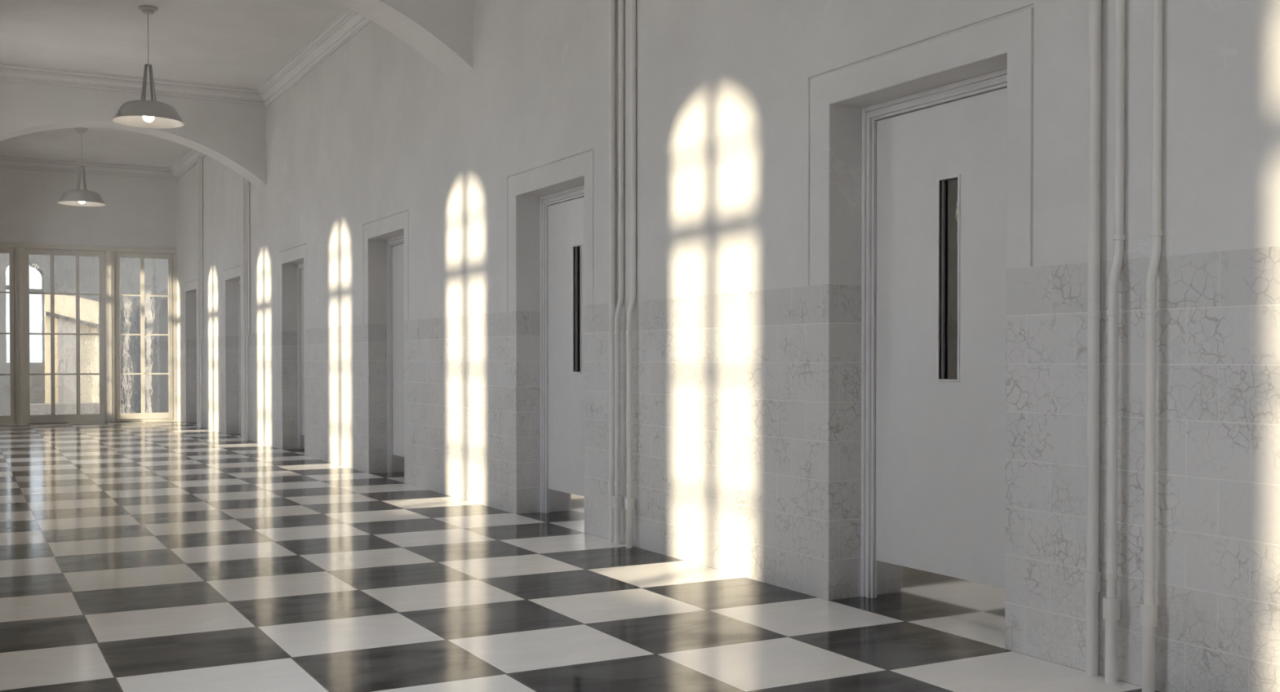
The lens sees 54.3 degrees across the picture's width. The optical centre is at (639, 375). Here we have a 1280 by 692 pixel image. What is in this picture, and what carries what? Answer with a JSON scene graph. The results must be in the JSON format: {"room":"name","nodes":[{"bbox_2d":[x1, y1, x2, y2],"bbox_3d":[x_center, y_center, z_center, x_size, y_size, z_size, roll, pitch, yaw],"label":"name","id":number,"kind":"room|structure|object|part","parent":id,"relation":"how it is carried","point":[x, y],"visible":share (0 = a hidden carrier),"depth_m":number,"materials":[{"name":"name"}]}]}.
{"room":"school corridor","nodes":[
{"label":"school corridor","id":0,"kind":"room"},
{"bbox_2d":[0,168,176,249],"bbox_3d":[-9.832,-2.941,21.501,4.170,1.452,0.180,0,1,-29],"label":"wall","id":1,"kind":"structure","parent":0,"point":[138,212],"depth_m":21.56,"materials":[{"name":"paint"}]},
{"bbox_2d":[0,247,15,424],"bbox_3d":[-10.984,-0.664,20.848,0.954,2.976,0.087,0,1,-29],"label":"window","id":2,"kind":"structure","parent":1,"relation":"in","point":[7,344],"depth_m":21.02,"materials":[{"name":"beige paint"}]},
{"bbox_3d":[-10.989,-0.688,20.851,0.804,2.736,0.001,0,1,-29],"label":"rippled glass","id":3,"kind":"part","parent":2,"relation":"part of","materials":[{"name":"glass"}]},
{"bbox_2d":[24,248,106,423],"bbox_3d":[-9.909,-0.672,21.509,1.266,2.976,0.072,0,1,-29],"label":"door","id":4,"kind":"structure","parent":1,"relation":"in","point":[65,374],"depth_m":21.50,"materials":[{"name":"beige paint"}]},
{"bbox_2d":[115,251,173,422],"bbox_3d":[-8.773,-0.680,22.063,0.960,2.976,0.087,0,1,-29],"label":"window","id":5,"kind":"structure","parent":1,"relation":"in","point":[144,282],"depth_m":22.05,"materials":[{"name":"clear glass"}]},
{"bbox_2d":[0,0,346,168],"bbox_3d":[-2.856,-3.561,8.791,4.170,0.120,29.160,0,1,-29],"label":"ceiling","id":6,"kind":"structure","parent":0,"point":[240,43],"depth_m":13.34,"materials":[{"name":"paint"}]},
{"bbox_2d":[57,127,106,206],"bbox_3d":[-8.203,-3.073,18.321,0.654,1.103,0.654,0,1,-29],"label":"pendant lamp","id":7,"kind":"object","parent":6,"relation":"hanging from","point":[77,197],"visible":1,"depth_m":18.25,"materials":[{"name":"grey metal"}]},
{"bbox_3d":[-8.203,-2.618,18.327,0.654,0.193,0.654,0,1,-29],"label":"lamp shade","id":8,"kind":"part","parent":7,"relation":"part of","materials":[{"name":"grey metal"}]},
{"bbox_2d":[0,81,266,188],"bbox_3d":[-6.424,-2.997,15.140,3.600,1.173,0.450,0,1,-29],"label":"arch","id":9,"kind":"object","parent":6,"relation":"attached to","point":[233,135],"depth_m":15.29,"materials":[{"name":"paint"}]},
{"bbox_2d":[111,4,184,128],"bbox_3d":[-4.737,-2.991,12.011,0.654,1.103,0.654,0,1,-29],"label":"pendant lamp","id":10,"kind":"object","parent":6,"relation":"hanging from","point":[143,113],"visible":1,"depth_m":11.97,"materials":[{"name":"grey metal"}]},
{"bbox_3d":[-4.737,-2.536,12.016,0.654,0.193,0.654,0,1,-29],"label":"lamp shade","id":11,"kind":"part","parent":10,"relation":"part of","materials":[{"name":"grey metal"}]},
{"bbox_3d":[-4.737,-2.502,12.017,0.106,0.125,0.106,0,1,-29],"label":"light bulb","id":12,"kind":"part","parent":10,"relation":"part of","materials":[{"name":"white glass"}]},
{"bbox_2d":[331,0,473,80],"bbox_3d":[-2.958,-2.914,8.829,3.600,1.173,0.450,0,1,-29],"label":"arch","id":13,"kind":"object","parent":6,"relation":"attached to","point":[442,31],"depth_m":9.43,"materials":[{"name":"paint"}]},
{"bbox_2d":[0,420,1159,691],"bbox_3d":[-2.858,1.041,8.892,4.206,0.120,29.232,0,1,-29],"label":"floor","id":14,"kind":"structure","parent":0,"point":[164,556],"depth_m":5.75,"materials":[{"name":"tile"}]},
{"bbox_2d":[0,242,177,424],"bbox_3d":[-9.881,-0.706,21.462,3.600,3.045,0.204,0,1,-29],"label":"frame","id":15,"kind":"object","parent":14,"relation":"on","point":[20,315],"visible":1,"depth_m":21.71,"materials":[{"name":"beige paint"}]},
{"bbox_2d":[196,155,199,408],"bbox_3d":[-7.099,-1.407,20.068,0.054,4.482,0.054,0,1,-29],"label":"pipe","id":16,"kind":"object","parent":14,"relation":"on","point":[197,158],"visible":0.63,"depth_m":20.05,"materials":[{"name":"white metal"}]},
{"bbox_2d":[197,155,201,427],"bbox_3d":[-7.059,-1.406,19.979,0.071,4.482,0.063,0,1,4],"label":"pipe","id":17,"kind":"object","parent":14,"relation":"on","point":[199,156],"visible":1,"depth_m":19.97,"materials":[{"name":"white metal"}]},
{"bbox_2d":[199,156,204,427],"bbox_3d":[-6.987,-1.404,19.847,0.071,4.482,0.063,0,1,4],"label":"pipe","id":18,"kind":"object","parent":14,"relation":"on","point":[201,411],"visible":0.98,"depth_m":19.84,"materials":[{"name":"white metal"}]},
{"bbox_2d":[242,177,245,439],"bbox_3d":[-5.365,-1.365,16.913,0.054,4.482,0.054,0,1,-29],"label":"pipe","id":19,"kind":"object","parent":14,"relation":"on","point":[243,178],"visible":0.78,"depth_m":16.90,"materials":[{"name":"white metal"}]},
{"bbox_2d":[243,178,248,440],"bbox_3d":[-5.326,-1.364,16.823,0.071,4.482,0.063,0,1,4],"label":"pipe","id":20,"kind":"object","parent":14,"relation":"on","point":[246,180],"visible":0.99,"depth_m":16.82,"materials":[{"name":"white metal"}]},
{"bbox_2d":[244,180,250,440],"bbox_3d":[-5.254,-1.363,16.692,0.071,4.482,0.063,0,1,4],"label":"pipe","id":21,"kind":"object","parent":14,"relation":"on","point":[247,420],"visible":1,"depth_m":16.69,"materials":[{"name":"white metal"}]},
{"bbox_2d":[608,0,616,542],"bbox_3d":[-0.166,-1.242,7.448,0.054,4.482,0.054,0,1,-29],"label":"pipe","id":22,"kind":"object","parent":14,"relation":"on","point":[611,140],"visible":0.77,"depth_m":7.44,"materials":[{"name":"white metal"}]},
{"bbox_2d":[612,0,624,545],"bbox_3d":[-0.127,-1.241,7.358,0.071,4.482,0.063,0,1,4],"label":"pipe","id":23,"kind":"object","parent":14,"relation":"on","point":[616,499],"visible":1,"depth_m":7.36,"materials":[{"name":"white metal"}]},
{"bbox_2d":[624,0,636,548],"bbox_3d":[-0.054,-1.239,7.227,0.071,4.482,0.063,0,1,4],"label":"pipe","id":24,"kind":"object","parent":14,"relation":"on","point":[628,500],"visible":1,"depth_m":7.23,"materials":[{"name":"white metal"}]},
{"bbox_2d":[1084,0,1101,676],"bbox_3d":[1.567,-1.200,4.293,0.054,4.482,0.054,0,1,-29],"label":"pipe","id":25,"kind":"object","parent":14,"relation":"on","point":[1092,575],"visible":1,"depth_m":4.29,"materials":[{"name":"white metal"}]},
{"bbox_2d":[1102,0,1125,684],"bbox_3d":[1.607,-1.199,4.203,0.071,4.482,0.063,0,1,4],"label":"pipe","id":26,"kind":"object","parent":14,"relation":"on","point":[1111,603],"visible":1,"depth_m":4.21,"materials":[{"name":"white metal"}]},
{"bbox_2d":[1139,0,1163,691],"bbox_3d":[1.679,-1.198,4.072,0.071,4.482,0.063,0,1,4],"label":"pipe","id":27,"kind":"object","parent":14,"relation":"on","point":[1148,609],"visible":1,"depth_m":4.08,"materials":[{"name":"white metal"}]},
{"bbox_2d":[176,0,1279,691],"bbox_3d":[-1.173,-1.272,9.746,0.390,4.482,29.160,0,1,-29],"label":"wall","id":28,"kind":"structure","parent":0,"point":[746,317],"depth_m":6.06,"materials":[{"name":"paint"}]},
{"bbox_2d":[0,148,206,180],"bbox_3d":[-8.194,-3.530,18.354,3.600,0.192,6.900,0,1,-29],"label":"crown molding","id":29,"kind":"structure","parent":28,"relation":"attached to","point":[188,159],"depth_m":21.39,"materials":[{"name":"paint"}]},
{"bbox_2d":[0,8,372,106],"bbox_3d":[-4.691,-3.446,11.978,3.600,0.192,6.750,0,1,-29],"label":"crown molding","id":30,"kind":"structure","parent":28,"relation":"attached to","point":[349,23],"depth_m":14.68,"materials":[{"name":"paint"}]},
{"bbox_2d":[238,280,240,433],"bbox_3d":[-5.609,-0.263,17.916,0.096,2.250,1.086,0,1,-29],"label":"door","id":31,"kind":"structure","parent":28,"relation":"in","point":[239,332],"depth_m":18.34,"materials":[{"name":"grey paint"}]},
{"bbox_2d":[297,262,304,449],"bbox_3d":[-3.876,-0.221,14.761,0.096,2.250,1.086,0,1,-29],"label":"door","id":32,"kind":"structure","parent":28,"relation":"in","point":[300,362],"depth_m":15.17,"materials":[{"name":"grey paint"}]},
{"bbox_3d":[-3.891,0.816,14.767,0.004,0.175,0.937,0,1,-29],"label":"kick plate","id":33,"kind":"part","parent":32,"relation":"part of","materials":[{"name":"metal"}]},
{"bbox_2d":[386,235,404,475],"bbox_3d":[-2.143,-0.180,11.606,0.096,2.250,1.086,0,1,-29],"label":"door","id":34,"kind":"structure","parent":28,"relation":"in","point":[395,246],"depth_m":11.93,"materials":[{"name":"grey paint"}]},
{"bbox_3d":[-2.158,0.857,11.612,0.004,0.175,0.937,0,1,-29],"label":"kick plate","id":35,"kind":"part","parent":34,"relation":"part of","materials":[{"name":"metal"}]},
{"bbox_2d":[540,185,584,522],"bbox_3d":[-0.410,-0.139,8.451,0.096,2.250,1.086,0,1,-29],"label":"door","id":36,"kind":"structure","parent":28,"relation":"in","point":[562,213],"depth_m":8.65,"materials":[{"name":"grey paint"}]},
{"bbox_3d":[-0.425,0.898,8.457,0.004,0.175,0.937,0,1,-29],"label":"kick plate","id":37,"kind":"part","parent":36,"relation":"part of","materials":[{"name":"metal"}]},
{"bbox_3d":[-0.405,-0.449,8.450,0.001,0.849,0.114,0,1,-29],"label":"vision panel glass","id":38,"kind":"part","parent":36,"relation":"part of","materials":[{"name":"black glass"}]},
{"bbox_2d":[860,68,1007,631],"bbox_3d":[1.323,-0.098,5.296,0.096,2.250,1.086,0,1,-29],"label":"door","id":39,"kind":"structure","parent":28,"relation":"in","point":[934,238],"depth_m":5.35,"materials":[{"name":"grey paint"}]},
{"bbox_3d":[1.308,0.940,5.302,0.004,0.175,0.937,0,1,-29],"label":"kick plate","id":40,"kind":"part","parent":39,"relation":"part of","materials":[{"name":"metal"}]},
{"bbox_3d":[1.328,-0.408,5.295,0.001,0.849,0.114,0,1,-29],"label":"vision panel glass","id":41,"kind":"part","parent":39,"relation":"part of","materials":[{"name":"black glass"}]}
]}

